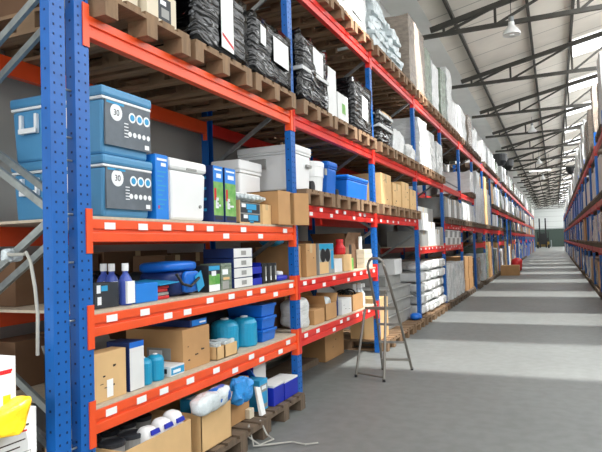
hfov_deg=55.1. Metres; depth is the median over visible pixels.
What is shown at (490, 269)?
load
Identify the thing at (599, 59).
load
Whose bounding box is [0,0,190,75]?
pallet
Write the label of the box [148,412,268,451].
pallet
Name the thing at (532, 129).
pendant lamp
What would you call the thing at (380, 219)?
beam
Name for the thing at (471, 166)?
upright
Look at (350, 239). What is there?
carton
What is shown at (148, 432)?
pouch
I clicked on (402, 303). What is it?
crate
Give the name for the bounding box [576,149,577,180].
load
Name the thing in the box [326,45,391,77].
pallet
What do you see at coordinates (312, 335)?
beam
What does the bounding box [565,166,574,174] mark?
basket bowl
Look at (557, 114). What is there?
roof truss
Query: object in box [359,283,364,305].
spray bottle
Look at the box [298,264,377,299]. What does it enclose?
beam
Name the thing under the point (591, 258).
load
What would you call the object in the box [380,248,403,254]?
beam
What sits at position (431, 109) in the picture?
pallet
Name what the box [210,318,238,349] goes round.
canister
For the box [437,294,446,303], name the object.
pack
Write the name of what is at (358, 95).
load
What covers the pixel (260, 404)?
paper bag
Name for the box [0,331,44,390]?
carton
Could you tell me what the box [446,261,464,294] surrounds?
load
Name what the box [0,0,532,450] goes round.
wall
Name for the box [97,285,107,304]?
print
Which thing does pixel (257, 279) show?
storage bin
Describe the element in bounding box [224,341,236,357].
carton
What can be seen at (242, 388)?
plastic bag
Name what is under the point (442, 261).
pack
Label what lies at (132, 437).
tin
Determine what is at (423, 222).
carton
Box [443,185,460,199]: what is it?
beam
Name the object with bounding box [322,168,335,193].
tub
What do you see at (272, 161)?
cooler box
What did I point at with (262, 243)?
plastic bag
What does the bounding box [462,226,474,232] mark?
beam
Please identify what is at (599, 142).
beam
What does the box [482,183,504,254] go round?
upright
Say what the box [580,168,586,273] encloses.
upright
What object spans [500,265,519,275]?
carton
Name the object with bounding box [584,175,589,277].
upright
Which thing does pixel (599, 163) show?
load
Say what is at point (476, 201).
load
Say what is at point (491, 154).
load
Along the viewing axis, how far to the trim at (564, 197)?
89.64 m
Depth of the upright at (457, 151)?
15.43 m
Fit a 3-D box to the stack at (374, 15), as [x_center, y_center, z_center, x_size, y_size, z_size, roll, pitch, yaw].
[0.749,-2.950,8.737,0.994,0.788,0.831,-3,-2,24]
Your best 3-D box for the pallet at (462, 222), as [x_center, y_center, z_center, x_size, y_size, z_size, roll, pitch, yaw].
[3.629,-0.070,15.159,1.200,0.144,0.800,-3,-2,24]
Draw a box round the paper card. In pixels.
[358,237,361,248]
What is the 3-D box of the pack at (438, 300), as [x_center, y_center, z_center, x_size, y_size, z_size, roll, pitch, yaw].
[2.481,1.597,12.099,0.876,0.184,0.566,-3,-2,24]
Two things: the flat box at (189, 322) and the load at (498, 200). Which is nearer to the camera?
the flat box at (189, 322)
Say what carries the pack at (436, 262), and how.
on the pack at (435, 272)
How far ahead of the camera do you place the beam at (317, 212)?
6.71 m
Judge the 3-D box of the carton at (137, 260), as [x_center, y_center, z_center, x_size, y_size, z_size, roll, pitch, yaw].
[-1.089,0.367,4.517,0.301,0.277,0.320,-3,-2,24]
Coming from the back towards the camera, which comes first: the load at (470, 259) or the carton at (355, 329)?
the load at (470, 259)
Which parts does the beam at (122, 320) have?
hook plate, hook plate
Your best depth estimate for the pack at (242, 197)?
4.80 m
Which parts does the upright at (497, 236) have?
post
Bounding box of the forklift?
[537,218,549,247]
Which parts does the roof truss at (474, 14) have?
web post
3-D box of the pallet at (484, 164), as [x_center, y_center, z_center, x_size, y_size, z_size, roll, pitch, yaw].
[6.136,-2.192,21.074,1.200,0.144,0.800,-3,-2,24]
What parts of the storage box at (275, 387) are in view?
box lid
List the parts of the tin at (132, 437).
tin lid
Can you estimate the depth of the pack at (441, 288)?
12.42 m
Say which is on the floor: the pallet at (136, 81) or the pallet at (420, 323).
the pallet at (420, 323)
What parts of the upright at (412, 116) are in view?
post, post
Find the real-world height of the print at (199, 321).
0.041 m
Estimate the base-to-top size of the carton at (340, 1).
0.697 m
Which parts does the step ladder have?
leg, leg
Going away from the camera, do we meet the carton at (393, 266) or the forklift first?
the carton at (393, 266)
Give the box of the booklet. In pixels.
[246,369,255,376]
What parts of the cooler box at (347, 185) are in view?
lid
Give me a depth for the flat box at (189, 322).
4.07 m
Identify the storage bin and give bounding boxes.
[249,274,261,284]
[252,263,261,273]
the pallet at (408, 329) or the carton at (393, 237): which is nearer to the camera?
the pallet at (408, 329)
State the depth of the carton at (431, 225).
11.58 m
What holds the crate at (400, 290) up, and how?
on the crate at (402, 303)
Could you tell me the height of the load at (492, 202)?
0.840 m
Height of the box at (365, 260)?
0.060 m
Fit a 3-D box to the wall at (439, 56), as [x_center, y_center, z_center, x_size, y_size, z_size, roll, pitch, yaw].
[17.750,-4.544,48.564,0.950,0.350,121.000,-3,-2,24]
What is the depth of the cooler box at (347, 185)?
7.19 m
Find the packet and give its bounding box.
[180,394,200,412]
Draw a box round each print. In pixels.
[0,423,30,451]
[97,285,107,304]
[129,340,143,391]
[158,0,170,24]
[192,318,205,325]
[209,265,219,291]
[222,269,229,288]
[240,202,259,222]
[260,383,267,406]
[342,104,345,114]
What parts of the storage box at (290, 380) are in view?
box lid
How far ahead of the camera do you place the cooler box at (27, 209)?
3.48 m
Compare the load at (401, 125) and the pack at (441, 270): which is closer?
the load at (401, 125)
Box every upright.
[0,0,71,451]
[0,0,95,451]
[201,0,305,403]
[308,61,382,353]
[363,103,421,317]
[401,128,447,302]
[422,146,464,288]
[446,158,477,288]
[453,163,486,278]
[466,176,493,274]
[475,182,499,270]
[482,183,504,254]
[488,191,508,264]
[493,191,511,248]
[501,200,517,252]
[572,213,574,260]
[573,201,587,261]
[575,198,577,260]
[576,194,580,266]
[578,188,583,269]
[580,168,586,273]
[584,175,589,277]
[588,161,596,288]
[593,132,601,291]
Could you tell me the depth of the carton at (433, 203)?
13.14 m
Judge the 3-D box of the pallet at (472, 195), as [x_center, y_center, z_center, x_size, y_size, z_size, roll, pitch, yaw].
[4.671,-0.895,17.612,1.200,0.144,0.800,-3,-2,24]
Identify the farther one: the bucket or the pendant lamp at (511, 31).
the pendant lamp at (511, 31)
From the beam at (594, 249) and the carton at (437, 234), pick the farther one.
the beam at (594, 249)
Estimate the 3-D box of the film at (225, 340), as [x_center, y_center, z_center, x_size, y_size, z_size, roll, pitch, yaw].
[-0.609,0.926,4.440,0.149,0.120,0.173,-3,-2,24]
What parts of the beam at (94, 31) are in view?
hook plate, hook plate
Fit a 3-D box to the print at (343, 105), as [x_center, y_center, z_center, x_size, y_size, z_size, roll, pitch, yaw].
[0.510,-1.390,6.866,0.001,0.120,0.120,-3,-2,24]
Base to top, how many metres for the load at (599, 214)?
0.693 m
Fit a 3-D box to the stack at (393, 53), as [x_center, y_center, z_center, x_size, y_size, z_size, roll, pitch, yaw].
[1.098,-2.845,9.486,0.994,0.632,0.780,-3,-2,24]
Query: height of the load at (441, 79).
1.206 m
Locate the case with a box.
[277,271,286,280]
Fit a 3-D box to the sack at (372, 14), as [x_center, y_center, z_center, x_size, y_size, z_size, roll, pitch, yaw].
[0.720,-3.034,8.728,0.933,0.112,0.786,-3,-2,24]
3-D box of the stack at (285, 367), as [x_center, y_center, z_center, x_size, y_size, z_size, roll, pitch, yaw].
[-0.212,1.695,6.671,0.300,0.084,1.500,-3,-2,24]
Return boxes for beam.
[0,54,206,140]
[0,227,209,248]
[0,312,69,326]
[82,1,292,130]
[85,208,296,253]
[87,275,297,349]
[89,329,299,449]
[213,125,309,160]
[293,109,373,163]
[297,0,370,67]
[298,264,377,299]
[299,301,378,353]
[303,218,311,229]
[309,205,375,226]
[313,158,360,174]
[315,218,367,231]
[370,51,413,107]
[374,150,416,180]
[376,214,418,229]
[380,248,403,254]
[405,247,414,251]
[414,98,440,132]
[416,171,442,191]
[419,243,445,257]
[441,125,458,149]
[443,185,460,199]
[444,221,461,231]
[445,242,462,250]
[459,143,471,161]
[461,193,473,204]
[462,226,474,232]
[472,156,481,170]
[475,227,484,234]
[475,241,485,248]
[482,166,489,177]
[485,229,492,234]
[490,174,496,183]
[491,206,497,214]
[584,164,588,176]
[588,150,593,167]
[590,204,596,213]
[592,246,598,252]
[594,132,601,155]
[596,199,601,209]
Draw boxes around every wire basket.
[492,153,506,165]
[502,159,513,175]
[565,166,574,178]
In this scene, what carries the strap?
on the floor
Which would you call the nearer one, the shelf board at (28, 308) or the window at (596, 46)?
the shelf board at (28, 308)
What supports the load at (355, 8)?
on the pallet at (331, 43)
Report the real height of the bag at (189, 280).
0.244 m
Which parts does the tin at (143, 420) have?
tin lid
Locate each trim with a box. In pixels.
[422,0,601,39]
[442,0,539,204]
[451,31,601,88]
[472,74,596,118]
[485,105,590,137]
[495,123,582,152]
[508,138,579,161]
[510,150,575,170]
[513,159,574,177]
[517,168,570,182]
[520,174,571,187]
[523,177,571,191]
[525,0,550,200]
[525,182,570,194]
[527,186,567,197]
[530,193,567,202]
[531,189,567,199]
[532,196,564,204]
[534,199,565,207]
[536,197,565,205]
[540,201,564,208]
[558,0,574,196]
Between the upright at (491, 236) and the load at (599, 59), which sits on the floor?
the upright at (491, 236)
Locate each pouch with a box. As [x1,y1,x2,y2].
[137,426,160,442]
[151,417,173,434]
[163,410,184,426]
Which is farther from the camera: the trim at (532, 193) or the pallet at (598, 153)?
the trim at (532, 193)
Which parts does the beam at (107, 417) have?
hook plate, hook plate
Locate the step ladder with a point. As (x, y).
(385, 308)
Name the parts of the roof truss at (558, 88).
web post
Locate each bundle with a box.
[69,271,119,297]
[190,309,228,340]
[336,288,355,294]
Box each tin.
[96,434,101,447]
[98,426,119,439]
[98,437,125,451]
[117,419,136,430]
[117,429,141,450]
[134,413,151,428]
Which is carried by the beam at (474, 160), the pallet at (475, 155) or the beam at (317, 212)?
the pallet at (475, 155)
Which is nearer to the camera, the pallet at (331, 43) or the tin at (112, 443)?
the tin at (112, 443)
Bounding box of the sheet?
[135,279,178,299]
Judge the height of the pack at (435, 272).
0.187 m
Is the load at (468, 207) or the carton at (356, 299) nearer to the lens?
the carton at (356, 299)
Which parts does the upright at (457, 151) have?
post, post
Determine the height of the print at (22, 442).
0.308 m
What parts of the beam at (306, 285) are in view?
hook plate, hook plate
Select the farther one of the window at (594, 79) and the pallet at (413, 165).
the window at (594, 79)
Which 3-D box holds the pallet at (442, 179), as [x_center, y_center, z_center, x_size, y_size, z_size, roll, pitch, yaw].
[2.513,-0.999,12.719,1.200,0.144,0.800,-3,-2,24]
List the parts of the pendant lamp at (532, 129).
lamp shade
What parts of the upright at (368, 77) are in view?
post, post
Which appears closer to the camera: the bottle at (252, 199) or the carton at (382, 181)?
the bottle at (252, 199)
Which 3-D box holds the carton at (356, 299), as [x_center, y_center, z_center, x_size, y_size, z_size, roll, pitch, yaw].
[0.578,0.955,7.301,0.300,0.200,0.420,-3,-2,24]
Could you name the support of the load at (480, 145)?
on the pallet at (484, 164)
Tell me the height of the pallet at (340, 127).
0.144 m
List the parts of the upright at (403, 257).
post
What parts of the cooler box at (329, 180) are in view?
lid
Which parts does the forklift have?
load backrest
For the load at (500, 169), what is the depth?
27.97 m
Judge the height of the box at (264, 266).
0.171 m
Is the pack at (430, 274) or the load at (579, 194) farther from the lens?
the load at (579, 194)
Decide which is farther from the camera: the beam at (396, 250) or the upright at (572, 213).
the upright at (572, 213)
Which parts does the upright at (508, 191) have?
post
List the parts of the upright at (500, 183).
post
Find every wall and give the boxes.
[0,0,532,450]
[379,0,535,207]
[533,203,563,229]
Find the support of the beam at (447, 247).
attached to the upright at (403, 257)
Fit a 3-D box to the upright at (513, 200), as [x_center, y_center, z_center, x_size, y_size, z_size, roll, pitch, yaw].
[13.642,0.271,37.835,1.056,4.240,0.120,-3,-2,24]
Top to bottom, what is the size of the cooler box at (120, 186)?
0.358 m
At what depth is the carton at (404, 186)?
9.54 m
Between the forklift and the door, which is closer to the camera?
the forklift
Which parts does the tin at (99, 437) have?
tin lid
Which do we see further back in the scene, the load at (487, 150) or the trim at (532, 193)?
the trim at (532, 193)
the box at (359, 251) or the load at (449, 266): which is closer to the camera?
the box at (359, 251)
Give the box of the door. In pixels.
[535,228,564,246]
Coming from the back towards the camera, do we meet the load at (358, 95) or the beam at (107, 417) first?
the load at (358, 95)
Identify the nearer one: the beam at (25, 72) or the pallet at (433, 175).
the beam at (25, 72)
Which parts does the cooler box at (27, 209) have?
lid, handle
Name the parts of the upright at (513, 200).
post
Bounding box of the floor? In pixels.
[247,246,601,451]
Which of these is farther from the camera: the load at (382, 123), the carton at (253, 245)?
the load at (382, 123)
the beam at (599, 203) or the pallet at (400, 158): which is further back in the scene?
the beam at (599, 203)
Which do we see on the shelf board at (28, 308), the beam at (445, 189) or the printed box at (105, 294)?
the printed box at (105, 294)
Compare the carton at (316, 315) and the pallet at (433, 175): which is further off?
the pallet at (433, 175)
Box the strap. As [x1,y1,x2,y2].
[248,420,317,446]
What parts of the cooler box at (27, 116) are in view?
lid, handle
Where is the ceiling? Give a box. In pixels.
[417,0,601,206]
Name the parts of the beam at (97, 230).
hook plate, hook plate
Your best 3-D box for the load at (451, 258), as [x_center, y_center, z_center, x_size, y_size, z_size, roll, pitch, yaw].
[4.113,1.318,15.989,0.942,0.920,0.783,-3,-2,24]
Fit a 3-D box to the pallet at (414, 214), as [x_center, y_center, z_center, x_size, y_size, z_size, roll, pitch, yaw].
[1.450,-0.175,10.219,1.200,0.144,0.800,-3,-2,24]
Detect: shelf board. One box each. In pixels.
[0,216,292,227]
[0,280,293,314]
[16,333,295,409]
[275,304,376,332]
[286,267,375,279]
[380,245,443,247]
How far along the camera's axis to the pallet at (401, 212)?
9.17 m
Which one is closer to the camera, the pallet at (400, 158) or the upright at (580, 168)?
the pallet at (400, 158)
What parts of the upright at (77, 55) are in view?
post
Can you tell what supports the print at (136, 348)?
attached to the printed box at (134, 348)
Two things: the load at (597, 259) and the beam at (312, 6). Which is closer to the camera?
the beam at (312, 6)
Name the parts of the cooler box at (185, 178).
lid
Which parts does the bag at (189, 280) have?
bag lid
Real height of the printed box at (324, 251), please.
0.336 m
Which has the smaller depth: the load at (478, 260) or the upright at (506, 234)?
the load at (478, 260)
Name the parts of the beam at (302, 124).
hook plate, hook plate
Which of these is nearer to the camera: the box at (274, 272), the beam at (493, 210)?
the box at (274, 272)
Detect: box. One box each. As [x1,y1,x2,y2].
[10,95,41,162]
[11,161,42,220]
[66,84,150,160]
[67,154,151,217]
[93,282,118,309]
[107,338,143,391]
[133,282,157,303]
[145,154,168,219]
[148,317,205,327]
[164,361,183,376]
[168,157,205,220]
[193,265,219,291]
[200,263,231,289]
[202,165,223,221]
[203,248,251,258]
[203,257,251,267]
[211,159,261,192]
[222,167,235,222]
[231,267,251,277]
[232,277,252,288]
[236,362,265,376]
[237,144,314,190]
[249,376,267,411]
[258,264,266,283]
[261,263,271,282]
[267,380,283,406]
[268,373,297,399]
[272,263,276,281]
[316,243,333,274]
[320,161,338,194]
[334,258,341,272]
[335,174,367,199]
[356,249,371,253]
[356,253,371,258]
[357,258,371,262]
[357,262,372,267]
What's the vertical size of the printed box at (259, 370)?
0.413 m
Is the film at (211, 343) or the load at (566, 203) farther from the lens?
the load at (566, 203)
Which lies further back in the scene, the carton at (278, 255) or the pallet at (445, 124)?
the pallet at (445, 124)
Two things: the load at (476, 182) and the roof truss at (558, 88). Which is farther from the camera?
the roof truss at (558, 88)
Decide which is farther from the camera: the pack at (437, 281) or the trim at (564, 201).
the trim at (564, 201)
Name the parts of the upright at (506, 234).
post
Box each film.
[209,341,220,346]
[211,337,234,344]
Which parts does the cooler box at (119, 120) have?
lid, label panel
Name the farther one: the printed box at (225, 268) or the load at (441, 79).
the load at (441, 79)
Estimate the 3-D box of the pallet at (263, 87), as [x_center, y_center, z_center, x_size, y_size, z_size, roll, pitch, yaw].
[-0.756,-1.155,5.310,1.200,0.144,0.800,-3,-2,24]
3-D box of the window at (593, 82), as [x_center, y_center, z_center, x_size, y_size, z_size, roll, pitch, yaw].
[13.008,-6.179,23.537,3.840,0.826,0.580,-3,-2,24]
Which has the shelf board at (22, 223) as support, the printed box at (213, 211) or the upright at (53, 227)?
the printed box at (213, 211)
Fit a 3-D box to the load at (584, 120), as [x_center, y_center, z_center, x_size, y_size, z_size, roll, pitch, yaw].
[9.681,-2.733,18.631,0.998,1.461,0.812,-3,-2,24]
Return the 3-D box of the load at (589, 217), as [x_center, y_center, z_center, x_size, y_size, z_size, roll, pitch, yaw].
[9.095,0.044,17.013,1.011,0.757,0.809,-3,-2,24]
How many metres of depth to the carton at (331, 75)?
6.51 m
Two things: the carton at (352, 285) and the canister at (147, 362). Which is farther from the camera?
the carton at (352, 285)
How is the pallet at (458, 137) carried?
on the beam at (444, 132)
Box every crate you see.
[226,314,276,329]
[227,302,275,316]
[257,326,276,341]
[344,306,411,329]
[362,283,411,302]
[388,295,411,315]
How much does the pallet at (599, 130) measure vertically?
0.144 m
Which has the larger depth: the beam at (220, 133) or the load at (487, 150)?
the load at (487, 150)
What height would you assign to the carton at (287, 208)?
0.303 m
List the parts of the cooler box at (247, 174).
lid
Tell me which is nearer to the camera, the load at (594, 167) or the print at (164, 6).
the print at (164, 6)
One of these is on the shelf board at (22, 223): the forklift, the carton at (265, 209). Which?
the carton at (265, 209)
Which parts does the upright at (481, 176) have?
post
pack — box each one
[236,192,250,201]
[243,193,265,202]
[400,272,427,281]
[400,282,426,292]
[402,259,438,267]
[402,260,433,269]
[402,270,432,279]
[405,258,445,266]
[410,292,428,303]
[410,303,428,313]
[423,280,434,289]
[423,290,434,299]
[425,300,436,310]
[429,269,438,277]
[429,278,439,286]
[429,288,439,296]
[431,267,444,275]
[431,297,440,305]
[435,276,443,284]
[435,286,443,293]
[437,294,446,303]
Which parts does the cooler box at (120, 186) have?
lid, label panel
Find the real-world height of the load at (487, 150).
0.799 m
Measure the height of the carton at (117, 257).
0.317 m
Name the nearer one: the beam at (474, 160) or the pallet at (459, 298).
the pallet at (459, 298)
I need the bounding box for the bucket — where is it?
[309,161,326,190]
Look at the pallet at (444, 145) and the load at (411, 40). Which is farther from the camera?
the pallet at (444, 145)
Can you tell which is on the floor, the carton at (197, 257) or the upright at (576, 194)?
the upright at (576, 194)
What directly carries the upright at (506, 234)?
on the floor
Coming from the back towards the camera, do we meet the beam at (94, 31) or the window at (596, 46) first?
the window at (596, 46)
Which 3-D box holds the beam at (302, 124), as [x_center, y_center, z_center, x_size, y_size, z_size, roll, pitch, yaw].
[0.440,-1.004,6.791,0.063,0.236,2.690,-3,-2,24]
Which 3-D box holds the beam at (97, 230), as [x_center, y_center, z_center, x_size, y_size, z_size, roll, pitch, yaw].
[-0.616,0.053,4.283,0.063,0.239,2.690,-3,-2,24]
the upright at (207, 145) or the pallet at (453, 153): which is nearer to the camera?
the upright at (207, 145)
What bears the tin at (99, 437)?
in the carton at (178, 438)
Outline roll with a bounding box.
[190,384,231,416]
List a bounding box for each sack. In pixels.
[280,299,309,328]
[405,263,428,271]
[511,257,522,270]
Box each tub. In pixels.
[14,109,41,162]
[235,173,259,192]
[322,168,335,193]
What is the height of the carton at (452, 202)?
0.434 m
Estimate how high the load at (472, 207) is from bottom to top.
0.515 m
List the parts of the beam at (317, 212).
hook plate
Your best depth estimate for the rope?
2.87 m
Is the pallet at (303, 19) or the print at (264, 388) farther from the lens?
the pallet at (303, 19)
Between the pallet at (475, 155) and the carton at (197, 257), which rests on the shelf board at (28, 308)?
the carton at (197, 257)
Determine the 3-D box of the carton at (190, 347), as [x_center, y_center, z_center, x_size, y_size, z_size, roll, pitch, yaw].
[-0.948,0.854,4.118,0.481,0.275,0.328,-3,-2,24]
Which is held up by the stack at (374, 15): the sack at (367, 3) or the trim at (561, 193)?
the sack at (367, 3)
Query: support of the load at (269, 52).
on the pallet at (263, 87)
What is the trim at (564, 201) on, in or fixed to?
attached to the wall
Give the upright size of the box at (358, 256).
0.060 m
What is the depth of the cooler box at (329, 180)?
6.63 m
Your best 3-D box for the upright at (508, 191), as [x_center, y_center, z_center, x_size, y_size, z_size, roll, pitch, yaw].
[11.463,0.167,32.895,1.056,4.240,0.120,-3,-2,24]
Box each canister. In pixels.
[144,356,151,385]
[147,353,163,380]
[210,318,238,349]
[233,315,256,346]
[334,239,345,254]
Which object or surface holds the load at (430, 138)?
on the pallet
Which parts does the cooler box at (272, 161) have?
lid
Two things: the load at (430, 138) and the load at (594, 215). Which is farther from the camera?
the load at (594, 215)
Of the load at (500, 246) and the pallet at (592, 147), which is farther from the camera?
the load at (500, 246)
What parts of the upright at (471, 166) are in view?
post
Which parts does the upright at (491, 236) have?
post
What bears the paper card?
on the box at (359, 251)
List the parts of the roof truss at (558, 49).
web post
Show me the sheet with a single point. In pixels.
(162, 284)
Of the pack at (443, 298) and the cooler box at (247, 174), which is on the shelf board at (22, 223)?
the cooler box at (247, 174)
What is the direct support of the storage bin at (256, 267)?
on the storage bin at (257, 279)
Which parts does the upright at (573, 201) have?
post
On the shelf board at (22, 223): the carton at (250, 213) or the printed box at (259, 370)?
the carton at (250, 213)
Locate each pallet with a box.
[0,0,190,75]
[89,39,252,102]
[147,72,295,121]
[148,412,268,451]
[212,99,332,136]
[241,0,328,17]
[249,116,357,145]
[253,0,353,38]
[254,392,304,431]
[280,188,335,207]
[281,129,376,155]
[309,21,373,58]
[313,141,394,163]
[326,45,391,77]
[330,195,359,210]
[331,150,408,169]
[335,62,405,87]
[343,325,414,340]
[343,331,401,351]
[348,157,419,173]
[356,199,379,213]
[363,76,416,100]
[368,164,429,178]
[372,90,427,111]
[376,100,435,118]
[377,204,396,215]
[391,169,438,181]
[392,109,442,123]
[393,207,409,217]
[395,174,445,185]
[402,318,425,332]
[408,209,420,219]
[422,312,435,324]
[424,118,450,131]
[427,307,443,318]
[428,125,455,137]
[431,192,475,199]
[433,217,453,224]
[433,218,459,225]
[435,131,460,142]
[435,219,464,226]
[437,303,450,312]
[440,220,469,226]
[441,137,466,148]
[442,142,470,152]
[442,146,473,155]
[442,151,477,161]
[443,155,480,164]
[448,298,457,307]
[450,161,486,169]
[455,164,489,171]
[456,295,462,303]
[461,167,491,172]
[461,292,467,299]
[465,289,471,296]
[474,282,483,288]
[481,279,488,284]
[587,151,601,160]
[591,143,601,152]
[597,124,601,136]
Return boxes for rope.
[0,248,39,355]
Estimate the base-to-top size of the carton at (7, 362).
0.253 m
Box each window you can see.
[566,106,590,115]
[569,72,596,88]
[569,80,596,91]
[572,30,601,51]
[573,42,601,56]
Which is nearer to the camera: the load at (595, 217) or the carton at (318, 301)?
the carton at (318, 301)
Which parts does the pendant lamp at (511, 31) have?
lamp shade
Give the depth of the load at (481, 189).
19.81 m
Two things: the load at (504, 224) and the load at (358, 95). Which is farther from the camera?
the load at (504, 224)
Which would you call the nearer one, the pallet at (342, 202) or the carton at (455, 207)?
the pallet at (342, 202)
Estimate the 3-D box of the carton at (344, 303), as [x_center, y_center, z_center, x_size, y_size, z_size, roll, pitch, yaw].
[0.446,0.956,6.900,0.221,0.180,0.340,-3,-2,24]
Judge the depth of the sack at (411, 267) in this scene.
10.72 m
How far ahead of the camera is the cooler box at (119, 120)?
3.37 m
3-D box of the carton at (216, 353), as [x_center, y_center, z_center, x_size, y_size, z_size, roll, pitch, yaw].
[-0.673,0.942,4.300,0.170,0.095,0.100,-3,-2,24]
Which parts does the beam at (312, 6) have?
hook plate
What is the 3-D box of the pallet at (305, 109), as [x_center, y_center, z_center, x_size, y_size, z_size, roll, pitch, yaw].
[-0.360,-1.136,6.206,1.200,0.144,0.800,-3,-2,24]
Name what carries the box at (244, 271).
on the box at (243, 281)
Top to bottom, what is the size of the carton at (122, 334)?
0.311 m
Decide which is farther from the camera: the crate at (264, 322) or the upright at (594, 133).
the upright at (594, 133)
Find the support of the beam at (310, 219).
attached to the upright at (207, 145)
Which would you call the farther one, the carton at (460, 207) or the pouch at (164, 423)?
the carton at (460, 207)
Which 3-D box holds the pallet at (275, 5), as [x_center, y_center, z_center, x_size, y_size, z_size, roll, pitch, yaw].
[-0.402,-2.505,6.253,1.200,0.144,0.800,-3,-2,24]
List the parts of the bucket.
bucket lid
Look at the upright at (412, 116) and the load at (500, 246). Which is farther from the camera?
the load at (500, 246)
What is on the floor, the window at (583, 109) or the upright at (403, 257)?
the upright at (403, 257)
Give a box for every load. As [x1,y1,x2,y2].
[89,0,247,66]
[158,11,291,91]
[216,27,328,111]
[314,0,365,31]
[336,77,371,135]
[373,110,393,147]
[384,13,425,96]
[391,129,405,153]
[392,117,427,166]
[405,145,416,159]
[422,67,446,119]
[424,46,431,103]
[427,130,435,171]
[430,256,468,290]
[431,62,438,110]
[435,142,442,175]
[436,67,452,125]
[437,170,473,193]
[439,263,453,300]
[442,105,463,138]
[446,261,459,297]
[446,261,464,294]
[448,188,478,222]
[452,101,456,130]
[454,253,485,280]
[455,140,484,163]
[459,245,488,277]
[461,202,466,219]
[462,110,466,141]
[463,242,492,276]
[465,114,472,147]
[466,204,471,220]
[468,256,473,288]
[471,128,474,150]
[471,206,474,221]
[472,128,476,152]
[473,171,480,222]
[473,257,480,283]
[479,176,487,224]
[480,188,484,223]
[486,147,489,166]
[486,166,503,182]
[486,183,493,203]
[486,190,488,224]
[486,240,507,264]
[488,194,490,224]
[491,154,492,169]
[492,214,494,225]
[493,187,496,205]
[493,241,506,264]
[493,243,498,270]
[493,249,496,273]
[495,161,497,174]
[497,189,499,206]
[499,239,515,256]
[499,251,501,270]
[503,168,505,183]
[503,197,506,211]
[503,222,512,229]
[518,196,534,255]
[563,197,576,254]
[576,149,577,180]
[577,149,579,178]
[578,144,588,176]
[579,194,580,211]
[580,125,583,168]
[580,135,582,169]
[583,119,585,162]
[583,251,598,271]
[584,123,587,157]
[584,221,586,239]
[586,109,601,152]
[588,181,589,202]
[588,215,596,240]
[588,257,598,279]
[589,217,591,240]
[590,83,597,142]
[591,172,594,198]
[591,258,593,282]
[593,167,595,196]
[594,216,597,240]
[595,258,598,285]
[596,84,599,127]
[597,51,601,123]
[598,155,601,191]
[598,213,601,241]
[600,156,601,181]
[600,213,601,239]
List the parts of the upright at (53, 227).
post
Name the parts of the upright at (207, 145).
post, post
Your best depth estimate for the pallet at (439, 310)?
11.56 m
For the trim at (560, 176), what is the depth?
56.38 m
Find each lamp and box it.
[503,0,520,37]
[528,117,536,132]
[529,155,550,171]
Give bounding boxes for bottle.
[97,264,107,281]
[105,263,118,296]
[118,263,134,304]
[240,194,250,201]
[243,194,254,201]
[251,195,261,202]
[356,284,361,291]
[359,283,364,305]
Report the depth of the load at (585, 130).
17.90 m
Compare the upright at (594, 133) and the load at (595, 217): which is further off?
the load at (595, 217)
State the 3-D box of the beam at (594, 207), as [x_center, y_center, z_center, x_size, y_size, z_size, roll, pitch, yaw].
[7.917,-0.487,15.539,0.067,0.245,2.690,-3,-2,24]
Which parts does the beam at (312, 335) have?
hook plate, hook plate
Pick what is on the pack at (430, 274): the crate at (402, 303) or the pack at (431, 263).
the pack at (431, 263)
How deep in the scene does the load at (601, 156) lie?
13.25 m
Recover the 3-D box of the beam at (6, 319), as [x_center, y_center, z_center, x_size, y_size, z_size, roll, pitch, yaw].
[-1.456,0.601,4.642,0.050,0.232,2.608,-3,-2,24]
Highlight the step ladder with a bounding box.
[354,257,412,381]
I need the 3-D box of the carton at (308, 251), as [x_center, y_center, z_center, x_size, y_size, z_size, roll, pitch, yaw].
[-0.070,0.358,6.025,0.391,0.337,0.260,-3,-2,24]
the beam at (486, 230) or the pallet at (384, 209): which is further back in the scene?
the beam at (486, 230)
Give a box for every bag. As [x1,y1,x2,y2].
[0,396,23,438]
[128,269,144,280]
[139,261,204,296]
[229,376,253,404]
[254,387,265,415]
[259,241,283,246]
[324,296,330,303]
[410,313,420,320]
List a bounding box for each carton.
[0,0,39,16]
[0,253,98,306]
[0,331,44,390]
[0,355,15,398]
[0,404,36,451]
[41,334,115,398]
[44,415,191,451]
[92,250,166,279]
[94,347,125,403]
[109,330,125,339]
[122,0,137,5]
[126,324,209,370]
[133,254,188,268]
[137,0,175,28]
[149,389,231,451]
[167,252,203,265]
[204,375,248,426]
[210,345,223,360]
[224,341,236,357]
[236,200,261,223]
[240,241,311,262]
[245,407,253,418]
[247,190,308,224]
[256,246,300,278]
[258,0,341,9]
[260,204,270,223]
[260,295,289,327]
[272,244,316,276]
[300,291,336,320]
[302,329,343,362]
[308,307,324,324]
[310,232,360,267]
[326,66,336,116]
[334,254,351,270]
[334,282,360,292]
[336,91,347,122]
[338,292,362,310]
[338,297,351,314]
[350,296,388,338]
[352,172,391,204]
[353,274,399,286]
[362,244,380,262]
[378,258,401,274]
[387,230,427,246]
[391,181,408,208]
[391,183,401,206]
[397,222,435,245]
[409,189,416,209]
[418,196,448,216]
[418,206,432,221]
[418,212,427,230]
[435,227,443,244]
[435,229,439,244]
[448,199,450,216]
[451,200,453,217]
[453,200,456,217]
[456,201,459,218]
[459,203,461,218]
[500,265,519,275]

